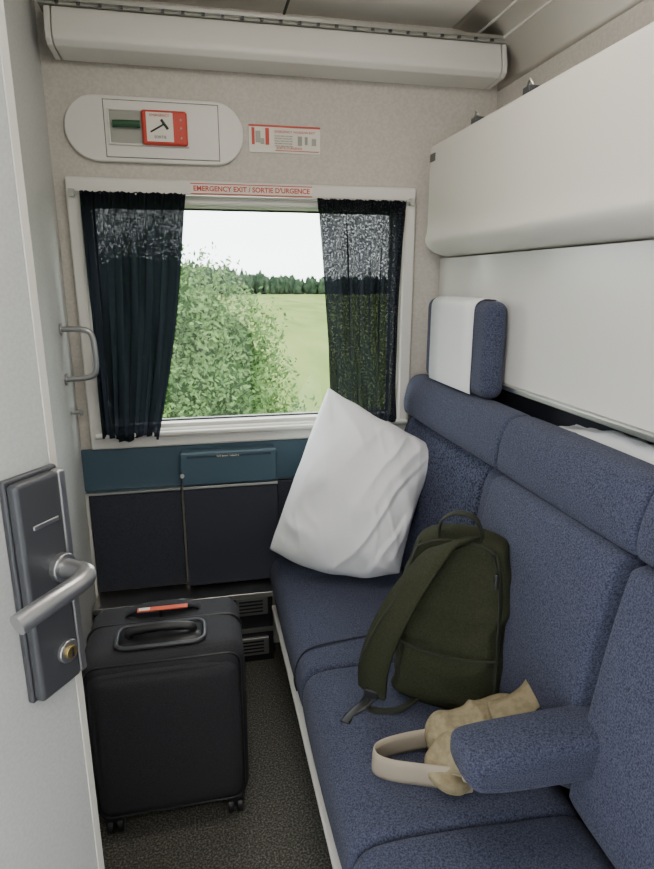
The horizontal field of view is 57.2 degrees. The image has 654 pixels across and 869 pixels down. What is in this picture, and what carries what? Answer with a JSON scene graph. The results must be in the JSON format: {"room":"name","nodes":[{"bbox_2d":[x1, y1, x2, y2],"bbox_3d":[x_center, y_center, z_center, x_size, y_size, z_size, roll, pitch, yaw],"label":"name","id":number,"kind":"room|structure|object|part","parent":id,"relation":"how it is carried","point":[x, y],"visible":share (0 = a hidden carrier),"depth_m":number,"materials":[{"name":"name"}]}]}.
{"room":"train carriage","nodes":[
{"label":"train carriage","id":0,"kind":"room"},
{"bbox_2d":[3,0,95,647],"bbox_3d":[-0.813,0.040,1.130,0.260,2.360,2.060,-3,15,-12],"label":"wall","id":1,"kind":"structure","parent":0,"point":[20,15],"depth_m":1.85,"materials":[{"name":"grey laminate"}]},
{"bbox_2d":[71,409,82,415],"bbox_3d":[-0.860,-0.075,2.061,0.036,0.024,0.024,-3,15,-12],"label":"coat hook","id":2,"kind":"object","parent":1,"relation":"attached to","point":[80,411],"visible":1,"depth_m":2.06,"materials":[{"name":"grey metal"}]},
{"bbox_2d":[59,323,98,385],"bbox_3d":[-0.817,-0.266,1.990,0.112,0.205,0.040,-3,15,-12],"label":"handle","id":3,"kind":"object","parent":1,"relation":"attached to","point":[62,329],"visible":1,"depth_m":1.99,"materials":[{"name":"grey metal"}]},
{"bbox_2d":[502,383,653,442],"bbox_3d":[0.656,-0.041,1.433,0.055,0.014,2.042,-3,15,-12],"label":"trim","id":4,"kind":"structure","parent":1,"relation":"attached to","point":[649,436],"depth_m":1.45,"materials":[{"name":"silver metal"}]},
{"bbox_2d":[98,642,332,868],"bbox_3d":[0.065,1.318,1.018,2.200,0.060,3.460,-3,15,-12],"label":"floor","id":5,"kind":"structure","parent":0,"point":[279,826],"depth_m":1.72,"materials":[{"name":"carpet"}]},
{"bbox_2d":[0,0,104,868],"bbox_3d":[-0.485,0.308,0.568,0.040,2.080,0.623,5,15,20],"label":"leaf","id":6,"kind":"object","parent":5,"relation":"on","point":[46,822],"depth_m":0.76,"materials":[{"name":"laminate"}]},
{"bbox_2d":[0,463,79,702],"bbox_3d":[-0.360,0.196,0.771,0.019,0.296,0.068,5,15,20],"label":"lock plate","id":7,"kind":"object","parent":6,"relation":"attached to","point":[35,500],"depth_m":0.75,"materials":[{"name":"grey metal"}]},
{"bbox_3d":[-0.351,0.111,0.750,0.003,0.006,0.040,6,15,21],"label":"card slot","id":8,"kind":"part","parent":7,"relation":"part of","materials":[{"name":"silver metal"}]},
{"bbox_2d":[49,552,75,581],"bbox_3d":[-0.343,0.172,0.778,0.012,0.038,0.038,5,15,20],"label":"rose","id":9,"kind":"object","parent":7,"relation":"attached to","point":[54,574],"visible":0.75,"depth_m":0.77,"materials":[{"name":"grey metal"}]},
{"bbox_2d":[10,558,96,634],"bbox_3d":[-0.333,0.192,0.724,0.067,0.037,0.126,5,15,20],"label":"door handle","id":10,"kind":"object","parent":9,"relation":"attached to","point":[81,575],"visible":1,"depth_m":0.70,"materials":[{"name":"grey metal"}]},
{"bbox_2d":[58,638,77,663],"bbox_3d":[-0.347,0.289,0.803,0.008,0.032,0.032,5,15,20],"label":"cylinder","id":11,"kind":"object","parent":7,"relation":"attached to","point":[62,658],"visible":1,"depth_m":0.79,"materials":[{"name":"silver metal"}]},
{"bbox_2d":[65,644,76,658],"bbox_3d":[-0.342,0.290,0.801,0.006,0.018,0.018,6,15,21],"label":"lock cylinder","id":12,"kind":"object","parent":11,"relation":"in","point":[68,653],"depth_m":0.80,"materials":[{"name":"gold metal"}]},
{"bbox_2d":[50,467,86,670],"bbox_3d":[-0.347,0.187,0.808,0.015,0.296,0.013,5,15,20],"label":"lock plate silver","id":13,"kind":"object","parent":7,"relation":"attached to","point":[60,472],"depth_m":0.79,"materials":[{"name":"silver metal"}]},
{"bbox_3d":[-0.359,0.239,0.838,0.004,2.080,0.012,5,15,20],"label":"edge face strip","id":14,"kind":"part","parent":6,"relation":"part of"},
{"bbox_2d":[82,597,248,834],"bbox_3d":[-0.456,0.789,1.749,0.435,0.602,0.325,-3,15,-12],"label":"suitcase","id":15,"kind":"object","parent":5,"relation":"on","point":[164,681],"visible":0.98,"depth_m":1.60,"materials":[{"name":"fabric"}]},
{"bbox_3d":[-0.451,0.547,1.634,0.230,0.011,0.107,-3,15,-12],"label":"handle plate","id":16,"kind":"part","parent":15,"relation":"part of","materials":[{"name":"black plastic"}]},
{"bbox_3d":[-0.477,0.506,1.751,0.218,0.038,0.034,-3,15,-12],"label":"carry handle","id":17,"kind":"part","parent":15,"relation":"part of","materials":[{"name":"plastic"}]},
{"bbox_3d":[-0.432,0.819,1.637,0.398,0.457,0.086,-3,15,-12],"label":"panel","id":18,"kind":"part","parent":15,"relation":"part of","materials":[{"name":"fabric"}]},
{"bbox_2d":[93,578,273,661],"bbox_3d":[-0.550,0.768,2.382,0.665,0.327,0.149,-3,15,-12],"label":"cabinet base","id":19,"kind":"object","parent":5,"relation":"on","point":[253,598],"visible":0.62,"depth_m":2.36,"materials":[{"name":"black metal"}]},
{"bbox_2d":[93,578,272,614],"bbox_3d":[-0.550,0.621,2.344,0.665,0.022,0.149,-3,15,-12],"label":"shelf","id":20,"kind":"object","parent":19,"relation":"attached to","point":[258,588],"depth_m":2.33,"materials":[{"name":"black metal"}]},
{"bbox_2d":[236,597,267,616],"bbox_3d":[-0.297,0.679,2.373,0.125,0.075,0.013,-3,15,-12],"label":"vent","id":21,"kind":"object","parent":19,"relation":"attached to","point":[253,607],"depth_m":2.37,"materials":[{"name":"grey metal"}]},
{"bbox_2d":[242,626,272,655],"bbox_3d":[-0.331,0.836,2.405,0.235,0.115,0.013,-3,15,-12],"label":"vent","id":22,"kind":"object","parent":19,"relation":"attached to","point":[257,640],"depth_m":2.41,"materials":[{"name":"grey metal"}]},
{"bbox_2d":[270,374,653,868],"bbox_3d":[0.303,0.571,1.506,0.689,1.145,2.020,-3,15,-12],"label":"seat","id":23,"kind":"object","parent":5,"relation":"on","point":[568,782],"visible":0.84,"depth_m":1.27,"materials":[{"name":"blue fabric"}]},
{"bbox_3d":[0.020,0.908,1.470,0.082,0.014,1.905,-3,15,-12],"label":"trim","id":24,"kind":"part","parent":23,"relation":"part of","materials":[{"name":"white paint"}]},
{"bbox_2d":[270,554,403,706],"bbox_3d":[0.103,0.640,2.134,0.536,0.185,0.776,-3,15,-12],"label":"seat cushion","id":25,"kind":"object","parent":23,"relation":"on","point":[323,621],"depth_m":1.99,"materials":[{"name":"blue fabric"}]},
{"bbox_2d":[270,388,427,577],"bbox_3d":[0.100,0.186,2.147,0.617,0.668,0.285,1,14,3],"label":"pillow","id":26,"kind":"object","parent":23,"relation":"on","point":[349,508],"visible":0.98,"depth_m":2.07,"materials":[{"name":"white fabric"}]},
{"bbox_2d":[340,510,511,724],"bbox_3d":[0.272,0.447,1.505,0.384,0.512,0.334,6,15,21],"label":"backpack","id":27,"kind":"object","parent":23,"relation":"on","point":[444,620],"visible":0.91,"depth_m":1.49,"materials":[{"name":"green fabric"}]},
{"bbox_3d":[0.401,0.350,1.425,0.008,0.040,0.010,6,15,21],"label":"zip pull","id":28,"kind":"part","parent":27,"relation":"part of","materials":[{"name":"black plastic"}]},
{"bbox_2d":[303,663,577,868],"bbox_3d":[0.241,0.802,1.504,0.536,0.185,0.546,-3,15,-12],"label":"seat cushion","id":29,"kind":"object","parent":23,"relation":"on","point":[361,811],"depth_m":1.31,"materials":[{"name":"blue fabric"}]},
{"bbox_3d":[0.400,0.281,2.152,0.187,0.593,0.691,-3,15,-12],"label":"backrest","id":30,"kind":"part","parent":23,"relation":"part of","materials":[{"name":"blue fabric"}]},
{"bbox_2d":[372,679,539,795],"bbox_3d":[0.314,0.667,1.341,0.424,0.175,0.168,-5,15,-17],"label":"bag","id":31,"kind":"object","parent":23,"relation":"on","point":[439,770],"visible":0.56,"depth_m":1.34,"materials":[{"name":"beige fabric"}]},
{"bbox_2d":[426,296,506,398],"bbox_3d":[0.459,-0.309,2.021,0.094,0.300,0.500,-3,15,-12],"label":"headrest cover","id":32,"kind":"object","parent":23,"relation":"on","point":[466,336],"visible":1,"depth_m":1.89,"materials":[{"name":"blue fabric"}]},
{"bbox_2d":[353,816,614,868],"bbox_3d":[0.370,0.952,0.917,0.536,0.185,0.686,-3,15,-12],"label":"seat cushion","id":33,"kind":"object","parent":23,"relation":"on","point":[477,842],"depth_m":1.17,"materials":[{"name":"blue fabric"}]},
{"bbox_3d":[0.434,0.621,1.192,0.378,0.109,0.115,-3,15,-12],"label":"armrest","id":34,"kind":"part","parent":23,"relation":"part of","materials":[{"name":"blue fabric"}]},
{"bbox_3d":[0.534,0.439,1.477,0.218,0.567,0.519,-3,15,-12],"label":"backrest","id":35,"kind":"part","parent":23,"relation":"part of","materials":[{"name":"blue fabric"}]},
{"bbox_3d":[0.332,1.003,1.623,0.600,0.250,2.020,-3,15,-12],"label":"panel","id":36,"kind":"part","parent":23,"relation":"part of","materials":[{"name":"fabric"}]},
{"bbox_2d":[559,424,653,464],"bbox_3d":[0.760,0.097,1.062,0.070,0.047,1.150,-3,15,-12],"label":"bedding","id":37,"kind":"object","parent":23,"relation":"on","point":[638,448],"visible":0.87,"depth_m":1.37,"materials":[{"name":"white fabric"}]},
{"bbox_3d":[0.664,0.592,0.882,0.218,0.567,0.674,-3,15,-12],"label":"backrest","id":38,"kind":"part","parent":23,"relation":"part of","materials":[{"name":"blue fabric"}]},
{"bbox_2d":[142,0,479,27],"bbox_3d":[0.065,-1.026,0.416,2.200,0.060,3.460,-3,15,-12],"label":"ceiling","id":39,"kind":"structure","parent":0,"point":[432,13],"depth_m":1.96,"materials":[{"name":"white paint"}]},
{"bbox_2d":[283,0,289,14],"bbox_3d":[0.066,-1.154,1.043,0.008,0.004,2.010,-3,15,-12],"label":"trim","id":40,"kind":"structure","parent":39,"relation":"attached to","point":[288,1],"depth_m":1.94,"materials":[{"name":"grey"}]},
{"bbox_2d":[34,0,653,642],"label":"wall","id":41,"kind":"structure","parent":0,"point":[382,134],"depth_m":2.02,"materials":[{"name":"laminate"}]},
{"bbox_2d":[85,492,98,599],"bbox_3d":[-0.889,0.565,2.314,0.011,0.715,0.039,-3,15,-12],"label":"strip","id":42,"kind":"object","parent":41,"relation":"attached to","point":[86,496],"visible":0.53,"depth_m":2.25,"materials":[{"name":"white paint"}]},
{"bbox_2d":[87,486,186,591],"bbox_3d":[-0.721,0.399,2.302,0.335,0.402,0.051,-3,15,-12],"label":"panel","id":43,"kind":"object","parent":41,"relation":"attached to","point":[138,538],"depth_m":2.28,"materials":[{"name":"carpet"}]},
{"bbox_3d":[-0.719,0.211,2.243,0.335,0.008,0.031,-3,15,-12],"label":"top strip","id":44,"kind":"part","parent":43,"relation":"part of","materials":[{"name":"silver metal"}]},
{"bbox_2d":[64,94,243,165],"bbox_3d":[-0.563,-1.004,1.978,0.576,0.200,0.047,-3,15,-12],"label":"emergency hammer panel","id":45,"kind":"object","parent":41,"relation":"attached to","point":[101,128],"visible":1,"depth_m":1.97,"materials":[{"name":"white paint"}]},
{"bbox_3d":[-0.651,-1.008,1.947,0.086,0.023,0.024,-3,15,-12],"label":"hammer handle","id":46,"kind":"part","parent":45,"relation":"part of","materials":[{"name":"green plastic"}]},
{"bbox_3d":[-0.544,-1.006,1.988,0.364,0.170,0.005,-3,15,-12],"label":"door panel","id":47,"kind":"part","parent":45,"relation":"part of","materials":[{"name":"white paint"}]},
{"bbox_2d":[180,445,276,485],"bbox_3d":[-0.372,0.117,2.274,0.361,0.128,0.071,-3,15,-12],"label":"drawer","id":48,"kind":"object","parent":41,"relation":"attached to","point":[206,466],"visible":1,"depth_m":2.25,"materials":[{"name":"blue laminate"}]},
{"bbox_2d":[183,479,278,585],"bbox_3d":[-0.371,0.379,2.360,0.355,0.412,0.076,-3,15,-12],"label":"panel","id":49,"kind":"object","parent":41,"relation":"attached to","point":[230,531],"depth_m":2.33,"materials":[{"name":"carpet"}]},
{"bbox_3d":[-0.369,0.187,2.301,0.355,0.010,0.056,-3,15,-12],"label":"top strip","id":50,"kind":"part","parent":49,"relation":"part of","materials":[{"name":"silver metal"}]},
{"bbox_2d":[64,176,415,449],"bbox_3d":[-0.276,-0.436,2.240,1.212,0.930,0.110,-3,15,-12],"label":"window frame","id":51,"kind":"structure","parent":41,"relation":"attached to","point":[244,420],"depth_m":2.17,"materials":[{"name":"white plastic"}]},
{"bbox_2d":[68,188,74,196],"bbox_3d":[-0.833,-0.789,1.956,0.016,0.025,0.027,-3,15,-12],"label":"rod bracket","id":52,"kind":"object","parent":51,"relation":"attached to","point":[70,190],"visible":1,"depth_m":1.94,"materials":[{"name":"silver metal"}]},
{"bbox_2d":[74,191,409,202],"bbox_3d":[-0.261,-0.819,2.071,1.172,0.010,0.010,-3,15,-12],"label":"curtain rod","id":53,"kind":"object","parent":52,"relation":"attached to","point":[75,192],"visible":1,"depth_m":2.07,"materials":[{"name":"silver metal"}]},
{"bbox_2d":[79,190,185,442],"bbox_3d":[-0.639,-0.390,2.083,0.338,0.850,0.049,-3,15,-12],"label":"curtain","id":54,"kind":"object","parent":53,"relation":"hanging from","point":[133,243],"visible":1,"depth_m":2.06,"materials":[{"name":"fabric"}]},
{"bbox_2d":[317,198,406,421],"bbox_3d":[0.127,-0.437,2.233,0.330,0.826,0.047,-3,15,-12],"label":"curtain","id":55,"kind":"object","parent":53,"relation":"hanging from","point":[362,241],"visible":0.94,"depth_m":2.22,"materials":[{"name":"fabric"}]},
{"bbox_3d":[-0.267,-0.426,2.203,1.212,0.930,0.032,-3,15,-12],"label":"frame","id":56,"kind":"part","parent":51,"relation":"part of","materials":[{"name":"white plastic"}]},
{"bbox_2d":[162,208,318,420],"bbox_3d":[-0.277,-0.439,2.252,1.074,0.764,0.015,-3,15,-12],"label":"gasket","id":57,"kind":"object","parent":51,"relation":"attached to","point":[185,209],"visible":0.09,"depth_m":2.28,"materials":[{"name":"black plastic"}]},
{"bbox_2d":[190,183,311,196],"bbox_3d":[-0.258,-0.846,2.078,0.420,0.035,0.003,-3,15,-12],"label":"label","id":58,"kind":"object","parent":51,"relation":"attached to","point":[196,188],"visible":1,"depth_m":2.08,"materials":[{"name":"beige paper"}]},
{"bbox_2d":[95,419,407,438],"bbox_3d":[-0.257,-0.022,2.282,1.182,0.017,0.022,-3,15,-12],"label":"sill lip","id":59,"kind":"object","parent":51,"relation":"attached to","point":[399,421],"visible":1,"depth_m":2.25,"materials":[{"name":"white plastic"}]},
{"bbox_2d":[409,198,414,205],"bbox_3d":[0.309,-0.849,2.192,0.016,0.025,0.027,-3,15,-12],"label":"rod bracket","id":60,"kind":"object","parent":51,"relation":"attached to","point":[412,200],"visible":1,"depth_m":2.18,"materials":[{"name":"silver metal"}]},
{"bbox_2d":[37,0,507,89],"bbox_3d":[-0.123,-1.266,1.960,1.500,0.133,0.130,-3,15,-12],"label":"box","id":61,"kind":"object","parent":41,"relation":"attached to","point":[98,31],"visible":0.99,"depth_m":1.91,"materials":[{"name":"white paint"}]},
{"bbox_3d":[-0.111,-1.308,1.891,1.500,0.010,0.015,-3,15,-12],"label":"rail","id":62,"kind":"part","parent":61,"relation":"part of","materials":[{"name":"silver metal"}]},
{"bbox_2d":[248,124,319,154],"bbox_3d":[-0.146,-1.025,2.086,0.250,0.088,0.006,-3,15,-12],"label":"safety sign","id":63,"kind":"object","parent":41,"relation":"attached to","point":[262,138],"visible":1,"depth_m":2.08,"materials":[{"name":"beige paper"}]},
{"bbox_2d":[496,0,653,109],"bbox_3d":[0.928,-0.052,1.489,0.180,2.360,2.060,-3,15,-12],"label":"wall","id":64,"kind":"structure","parent":0,"point":[641,15],"depth_m":1.71,"materials":[{"name":"laminate"}]},
{"bbox_2d":[478,0,553,37],"bbox_3d":[0.762,-1.147,1.176,0.062,0.049,2.030,-3,15,-12],"label":"trim","id":65,"kind":"structure","parent":64,"relation":"attached to","point":[514,2],"depth_m":1.92,"materials":[{"name":"white paint"}]},
{"bbox_2d":[425,22,653,256],"bbox_3d":[0.697,-0.627,1.266,0.262,0.421,1.995,-3,15,-12],"label":"folded upper berth","id":66,"kind":"object","parent":64,"relation":"attached to","point":[569,161],"visible":0.99,"depth_m":1.41,"materials":[{"name":"white paint"}]},
{"bbox_2d":[452,0,643,90],"bbox_3d":[0.747,-1.093,1.181,0.190,0.190,2.060,-3,15,-12],"label":"ceiling","id":67,"kind":"structure","parent":64,"relation":"attached to","point":[561,24],"depth_m":1.88,"materials":[{"name":"white paint"}]},
{"bbox_2d":[491,389,653,444],"bbox_3d":[0.776,0.334,1.554,0.110,1.579,2.040,-3,15,-12],"label":"trim","id":68,"kind":"structure","parent":64,"relation":"attached to","point":[555,416],"depth_m":1.78,"materials":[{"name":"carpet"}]},
{"label":"outside","id":69,"kind":"structure","parent":0,"visible":0},
{"bbox_2d":[217,293,329,412],"bbox_3d":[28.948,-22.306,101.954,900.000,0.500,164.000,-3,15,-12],"label":"field","id":70,"kind":"structure","parent":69,"point":[305,338],"depth_m":35.51,"materials":[{"name":"green plant"}]},
{"bbox_2d":[181,259,324,294],"bbox_3d":[0.684,-42.136,159.792,191.752,9.141,11.952,-3,15,-12],"label":"tree line","id":71,"kind":"object","parent":70,"relation":"on","point":[284,284],"visible":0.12,"depth_m":154.51,"materials":[{"name":"green plant"}]},
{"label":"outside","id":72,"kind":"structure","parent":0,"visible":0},
{"bbox_3d":[-1.726,1.671,8.811,120.000,0.580,11.400,-3,15,-12],"label":"verge","id":73,"kind":"object","parent":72,"visible":0},
{"bbox_2d":[162,241,318,418],"bbox_3d":[-2.486,-0.160,6.066,6.256,4.286,3.510,-4,15,-16],"label":"bush","id":74,"kind":"object","parent":73,"relation":"on","point":[216,364],"visible":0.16,"depth_m":5.82,"materials":[{"name":"green plant"}]}
]}

